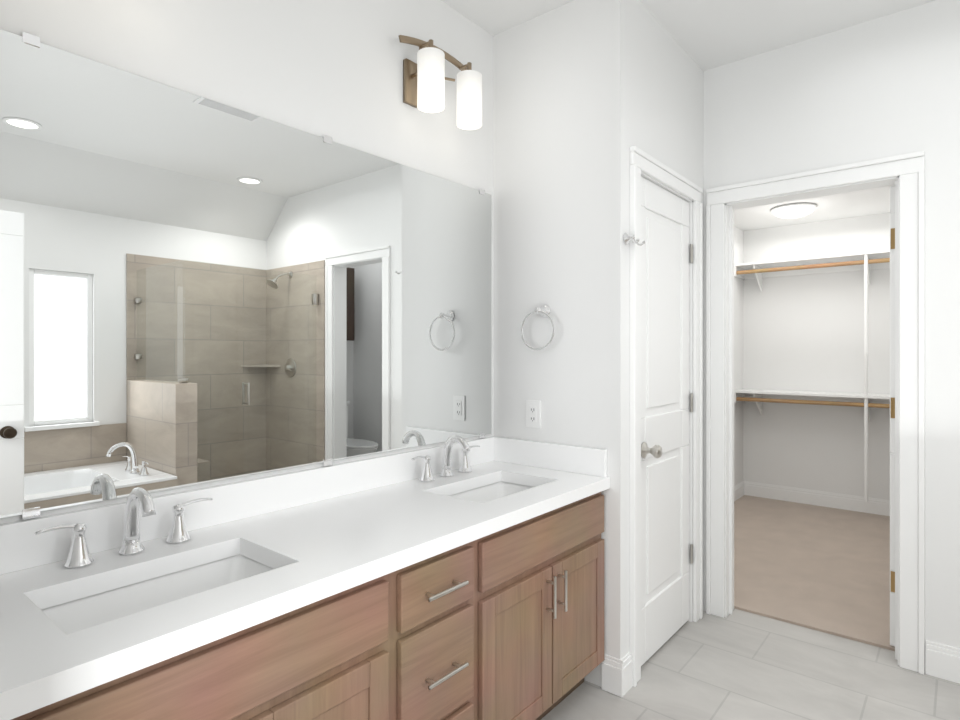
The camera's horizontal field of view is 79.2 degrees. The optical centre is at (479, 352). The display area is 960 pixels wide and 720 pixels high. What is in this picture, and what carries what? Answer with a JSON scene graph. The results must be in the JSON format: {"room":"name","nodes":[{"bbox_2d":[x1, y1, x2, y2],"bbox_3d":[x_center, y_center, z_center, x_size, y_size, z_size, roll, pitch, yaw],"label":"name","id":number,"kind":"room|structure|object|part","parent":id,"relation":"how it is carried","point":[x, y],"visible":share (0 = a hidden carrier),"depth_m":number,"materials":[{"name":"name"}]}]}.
{"room":"bathroom","nodes":[
{"label":"bathroom","id":0,"kind":"room"},
{"bbox_2d":[0,0,492,523],"bbox_3d":[-0.347,-0.060,2.176,0.111,2.720,3.290,0,0,40],"label":"wall","id":1,"kind":"structure","parent":0,"point":[195,289],"depth_m":1.65,"materials":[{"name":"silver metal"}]},
{"bbox_2d":[399,35,481,129],"bbox_3d":[-0.136,-1.036,2.231,0.165,0.271,0.436,0,0,40],"label":"sconce","id":2,"kind":"object","parent":1,"relation":"attached to","point":[424,78],"visible":1,"depth_m":2.17,"materials":[{"name":"white glass"}]},
{"bbox_3d":[-0.180,-0.998,2.127,0.100,0.195,0.100,0,0,40],"label":"lamp shade","id":3,"kind":"part","parent":2,"relation":"part of","materials":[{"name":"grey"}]},
{"bbox_3d":[-0.042,-0.998,2.293,0.100,0.195,0.100,0,0,40],"label":"lamp shade","id":4,"kind":"part","parent":2,"relation":"part of","materials":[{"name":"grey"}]},
{"bbox_2d":[493,0,631,686],"bbox_3d":[0.329,-0.060,2.441,0.615,2.720,0.100,0,0,40],"label":"wall","id":5,"kind":"structure","parent":0,"point":[562,109],"depth_m":2.34,"materials":[{"name":"white paint"}]},
{"bbox_2d":[0,436,495,574],"bbox_3d":[-0.600,0.424,1.781,0.020,0.105,2.096,0,0,40],"label":"backsplash","id":6,"kind":"structure","parent":5,"relation":"attached to","point":[238,500],"depth_m":1.69,"materials":[{"name":"white stone"}]},
{"bbox_2d":[526,400,540,427],"bbox_3d":[0.225,0.258,2.456,0.072,0.116,0.008,0,0,40],"label":"outlet","id":7,"kind":"object","parent":5,"relation":"attached to","point":[535,406],"visible":1,"depth_m":2.45,"materials":[{"name":"white plastic"}]},
{"bbox_2d":[521,305,554,349],"bbox_3d":[0.252,-0.106,2.395,0.166,0.192,0.066,0,0,40],"label":"towel ring","id":8,"kind":"object","parent":5,"relation":"attached to","point":[544,311],"visible":1,"depth_m":2.39,"materials":[{"name":"silver metal"}]},
{"bbox_2d":[496,437,606,474],"bbox_3d":[0.277,0.424,2.403,0.539,0.105,0.020,0,0,40],"label":"backsplash","id":9,"kind":"structure","parent":5,"relation":"attached to","point":[561,457],"depth_m":2.37,"materials":[{"name":"white stone"}]},
{"bbox_2d":[601,651,632,696],"bbox_3d":[0.532,1.232,2.250,0.087,0.135,0.093,0,0,40],"label":"baseboard","id":10,"kind":"structure","parent":5,"relation":"attached to","point":[612,675],"depth_m":2.22,"materials":[{"name":"white paint"}]},
{"bbox_2d":[623,233,644,245],"bbox_3d":[0.589,-0.438,2.219,0.067,0.052,0.065,0,0,40],"label":"robe hook","id":11,"kind":"object","parent":5,"relation":"attached to","point":[626,237],"visible":1,"depth_m":2.22,"materials":[{"name":"silver metal"}]},
{"bbox_2d":[632,0,703,610],"bbox_3d":[0.823,-0.060,2.635,0.100,2.720,0.830,0,0,40],"label":"wall","id":12,"kind":"structure","parent":0,"point":[667,100],"depth_m":2.56,"materials":[{"name":"white paint"}]},
{"bbox_2d":[630,146,702,686],"bbox_3d":[0.791,0.275,2.597,0.099,2.050,0.650,0,0,40],"label":"door frame","id":13,"kind":"structure","parent":12,"relation":"in","point":[661,185],"depth_m":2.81,"materials":[{"name":"white paint"}]},
{"bbox_2d":[641,176,692,665],"bbox_3d":[0.845,0.281,2.569,0.112,2.015,0.624,0,0,40],"label":"door","id":14,"kind":"structure","parent":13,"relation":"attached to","point":[664,419],"depth_m":2.57,"materials":[{"name":"white paint"}]},
{"bbox_3d":[0.704,0.400,2.369,0.076,0.064,0.064,0,0,40],"label":"knob","id":15,"kind":"part","parent":14,"relation":"part of","materials":[{"name":"silver metal"}]},
{"bbox_2d":[441,0,935,70],"bbox_3d":[1.039,-1.470,1.029,3.710,0.100,3.290,0,0,40],"label":"ceiling","id":16,"kind":"structure","parent":0,"point":[707,34],"depth_m":2.46,"materials":[{"name":"white paint"}]},
{"bbox_2d":[734,226,742,485],"bbox_3d":[1.595,0.095,4.391,0.100,2.410,2.600,0,0,40],"label":"wall","id":17,"kind":"structure","parent":0,"point":[738,361],"depth_m":5.17,"materials":[{"name":"white paint"}]},
{"bbox_2d":[734,481,743,500],"bbox_3d":[1.617,1.232,4.328,0.014,0.135,2.470,0,0,40],"label":"baseboard","id":18,"kind":"structure","parent":17,"relation":"attached to","point":[738,490],"depth_m":5.14,"materials":[{"name":"white paint"}]},
{"bbox_2d":[541,608,959,719],"bbox_3d":[1.039,1.330,1.029,3.710,0.060,3.290,0,0,40],"label":"floor","id":19,"kind":"structure","parent":0,"point":[737,664],"depth_m":2.28,"materials":[{"name":"grey tile"}]},
{"bbox_2d":[0,483,609,719],"bbox_3d":[-0.382,0.910,1.597,0.592,0.779,2.090,0,0,40],"label":"bathroom vanity","id":20,"kind":"object","parent":19,"relation":"on","point":[461,579],"depth_m":1.46,"materials":[{"name":"brown wood"}]},
{"bbox_2d":[0,459,609,714],"bbox_3d":[-0.388,0.498,1.606,0.571,0.043,2.096,0,0,40],"label":"countertop","id":21,"kind":"structure","parent":20,"relation":"on","point":[322,545],"depth_m":1.32,"materials":[{"name":"white stone"}]},
{"bbox_2d":[32,487,215,570],"bbox_3d":[-0.802,0.396,1.364,0.145,0.161,0.382,0,0,40],"label":"faucet","id":22,"kind":"object","parent":21,"relation":"on","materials":[{"name":"silver metal"}]},
{"bbox_2d":[36,547,283,630],"bbox_3d":[-0.660,0.594,1.241,0.326,0.173,0.506,0,0,40],"label":"sink","id":23,"kind":"object","parent":21,"relation":"in","point":[75,610],"depth_m":1.33,"materials":[{"name":"white ceramic"}]},
{"bbox_2d":[408,435,479,482],"bbox_3d":[-0.096,0.396,2.227,0.145,0.161,0.382,0,0,40],"label":"faucet","id":24,"kind":"object","parent":21,"relation":"on","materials":[{"name":"silver metal"}]},
{"bbox_2d":[440,475,539,502],"bbox_3d":[0.047,0.594,2.096,0.326,0.173,0.506,0,0,40],"label":"sink","id":25,"kind":"object","parent":21,"relation":"in","point":[491,488],"depth_m":2.28,"materials":[{"name":"white ceramic"}]},
{"bbox_2d":[734,186,890,230],"bbox_3d":[2.181,-1.160,3.907,1.620,0.100,2.600,0,0,40],"label":"ceiling","id":26,"kind":"structure","parent":0,"point":[855,204],"depth_m":4.49,"materials":[{"name":"white paint"}]},
{"bbox_2d":[771,203,816,218],"bbox_3d":[2.394,-1.071,4.431,0.310,0.076,0.310,0,0,40],"label":"recessed light","id":27,"kind":"object","parent":26,"relation":"in","point":[792,211],"visible":1,"depth_m":4.34,"materials":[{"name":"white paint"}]},
{"bbox_2d":[734,495,894,650],"bbox_3d":[2.181,1.324,3.907,1.620,0.072,2.600,0,0,40],"label":"floor","id":28,"kind":"structure","parent":0,"point":[821,569],"depth_m":3.48,"materials":[{"name":"beige carpet"}]},
{"bbox_2d":[743,213,889,499],"bbox_3d":[3.016,0.095,4.838,1.520,2.410,0.100,0,0,40],"label":"wall","id":29,"kind":"structure","parent":0,"point":[803,332],"depth_m":4.91,"materials":[{"name":"white paint"}]},
{"bbox_2d":[734,250,889,501],"bbox_3d":[2.848,0.183,4.713,1.416,1.913,0.305,0,0,40],"label":"closet shelving","id":30,"kind":"object","parent":29,"relation":"attached to","point":[866,262],"visible":0.71,"depth_m":4.71,"materials":[{"name":"white paint"}]},
{"bbox_2d":[744,481,889,515],"bbox_3d":[2.941,1.232,4.826,1.420,0.135,0.014,0,0,40],"label":"baseboard","id":31,"kind":"structure","parent":29,"relation":"attached to","point":[836,500],"depth_m":4.89,"materials":[{"name":"white paint"}]},
{"bbox_2d":[704,0,959,647],"bbox_3d":[2.085,-0.060,2.214,3.610,2.720,0.130,0,0,40],"label":"wall","id":32,"kind":"structure","parent":0,"point":[883,86],"depth_m":2.41,"materials":[{"name":"white paint"}]},
{"bbox_2d":[706,151,924,674],"bbox_3d":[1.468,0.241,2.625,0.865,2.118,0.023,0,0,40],"label":"door frame","id":33,"kind":"structure","parent":32,"relation":"attached to","point":[908,169],"depth_m":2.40,"materials":[{"name":"white paint"}]},
{"bbox_2d":[890,186,894,646],"bbox_3d":[2.071,0.277,2.750,0.186,2.015,0.676,0,0,40],"label":"closet door","id":34,"kind":"structure","parent":32,"relation":"in","point":[892,415],"depth_m":2.54,"materials":[{"name":"white paint"}]},
{"bbox_2d":[925,640,959,683],"bbox_3d":[1.898,1.232,2.275,0.241,0.135,0.014,0,0,40],"label":"baseboard","id":35,"kind":"structure","parent":32,"relation":"attached to","point":[942,661],"depth_m":2.31,"materials":[{"name":"white paint"}]}
]}

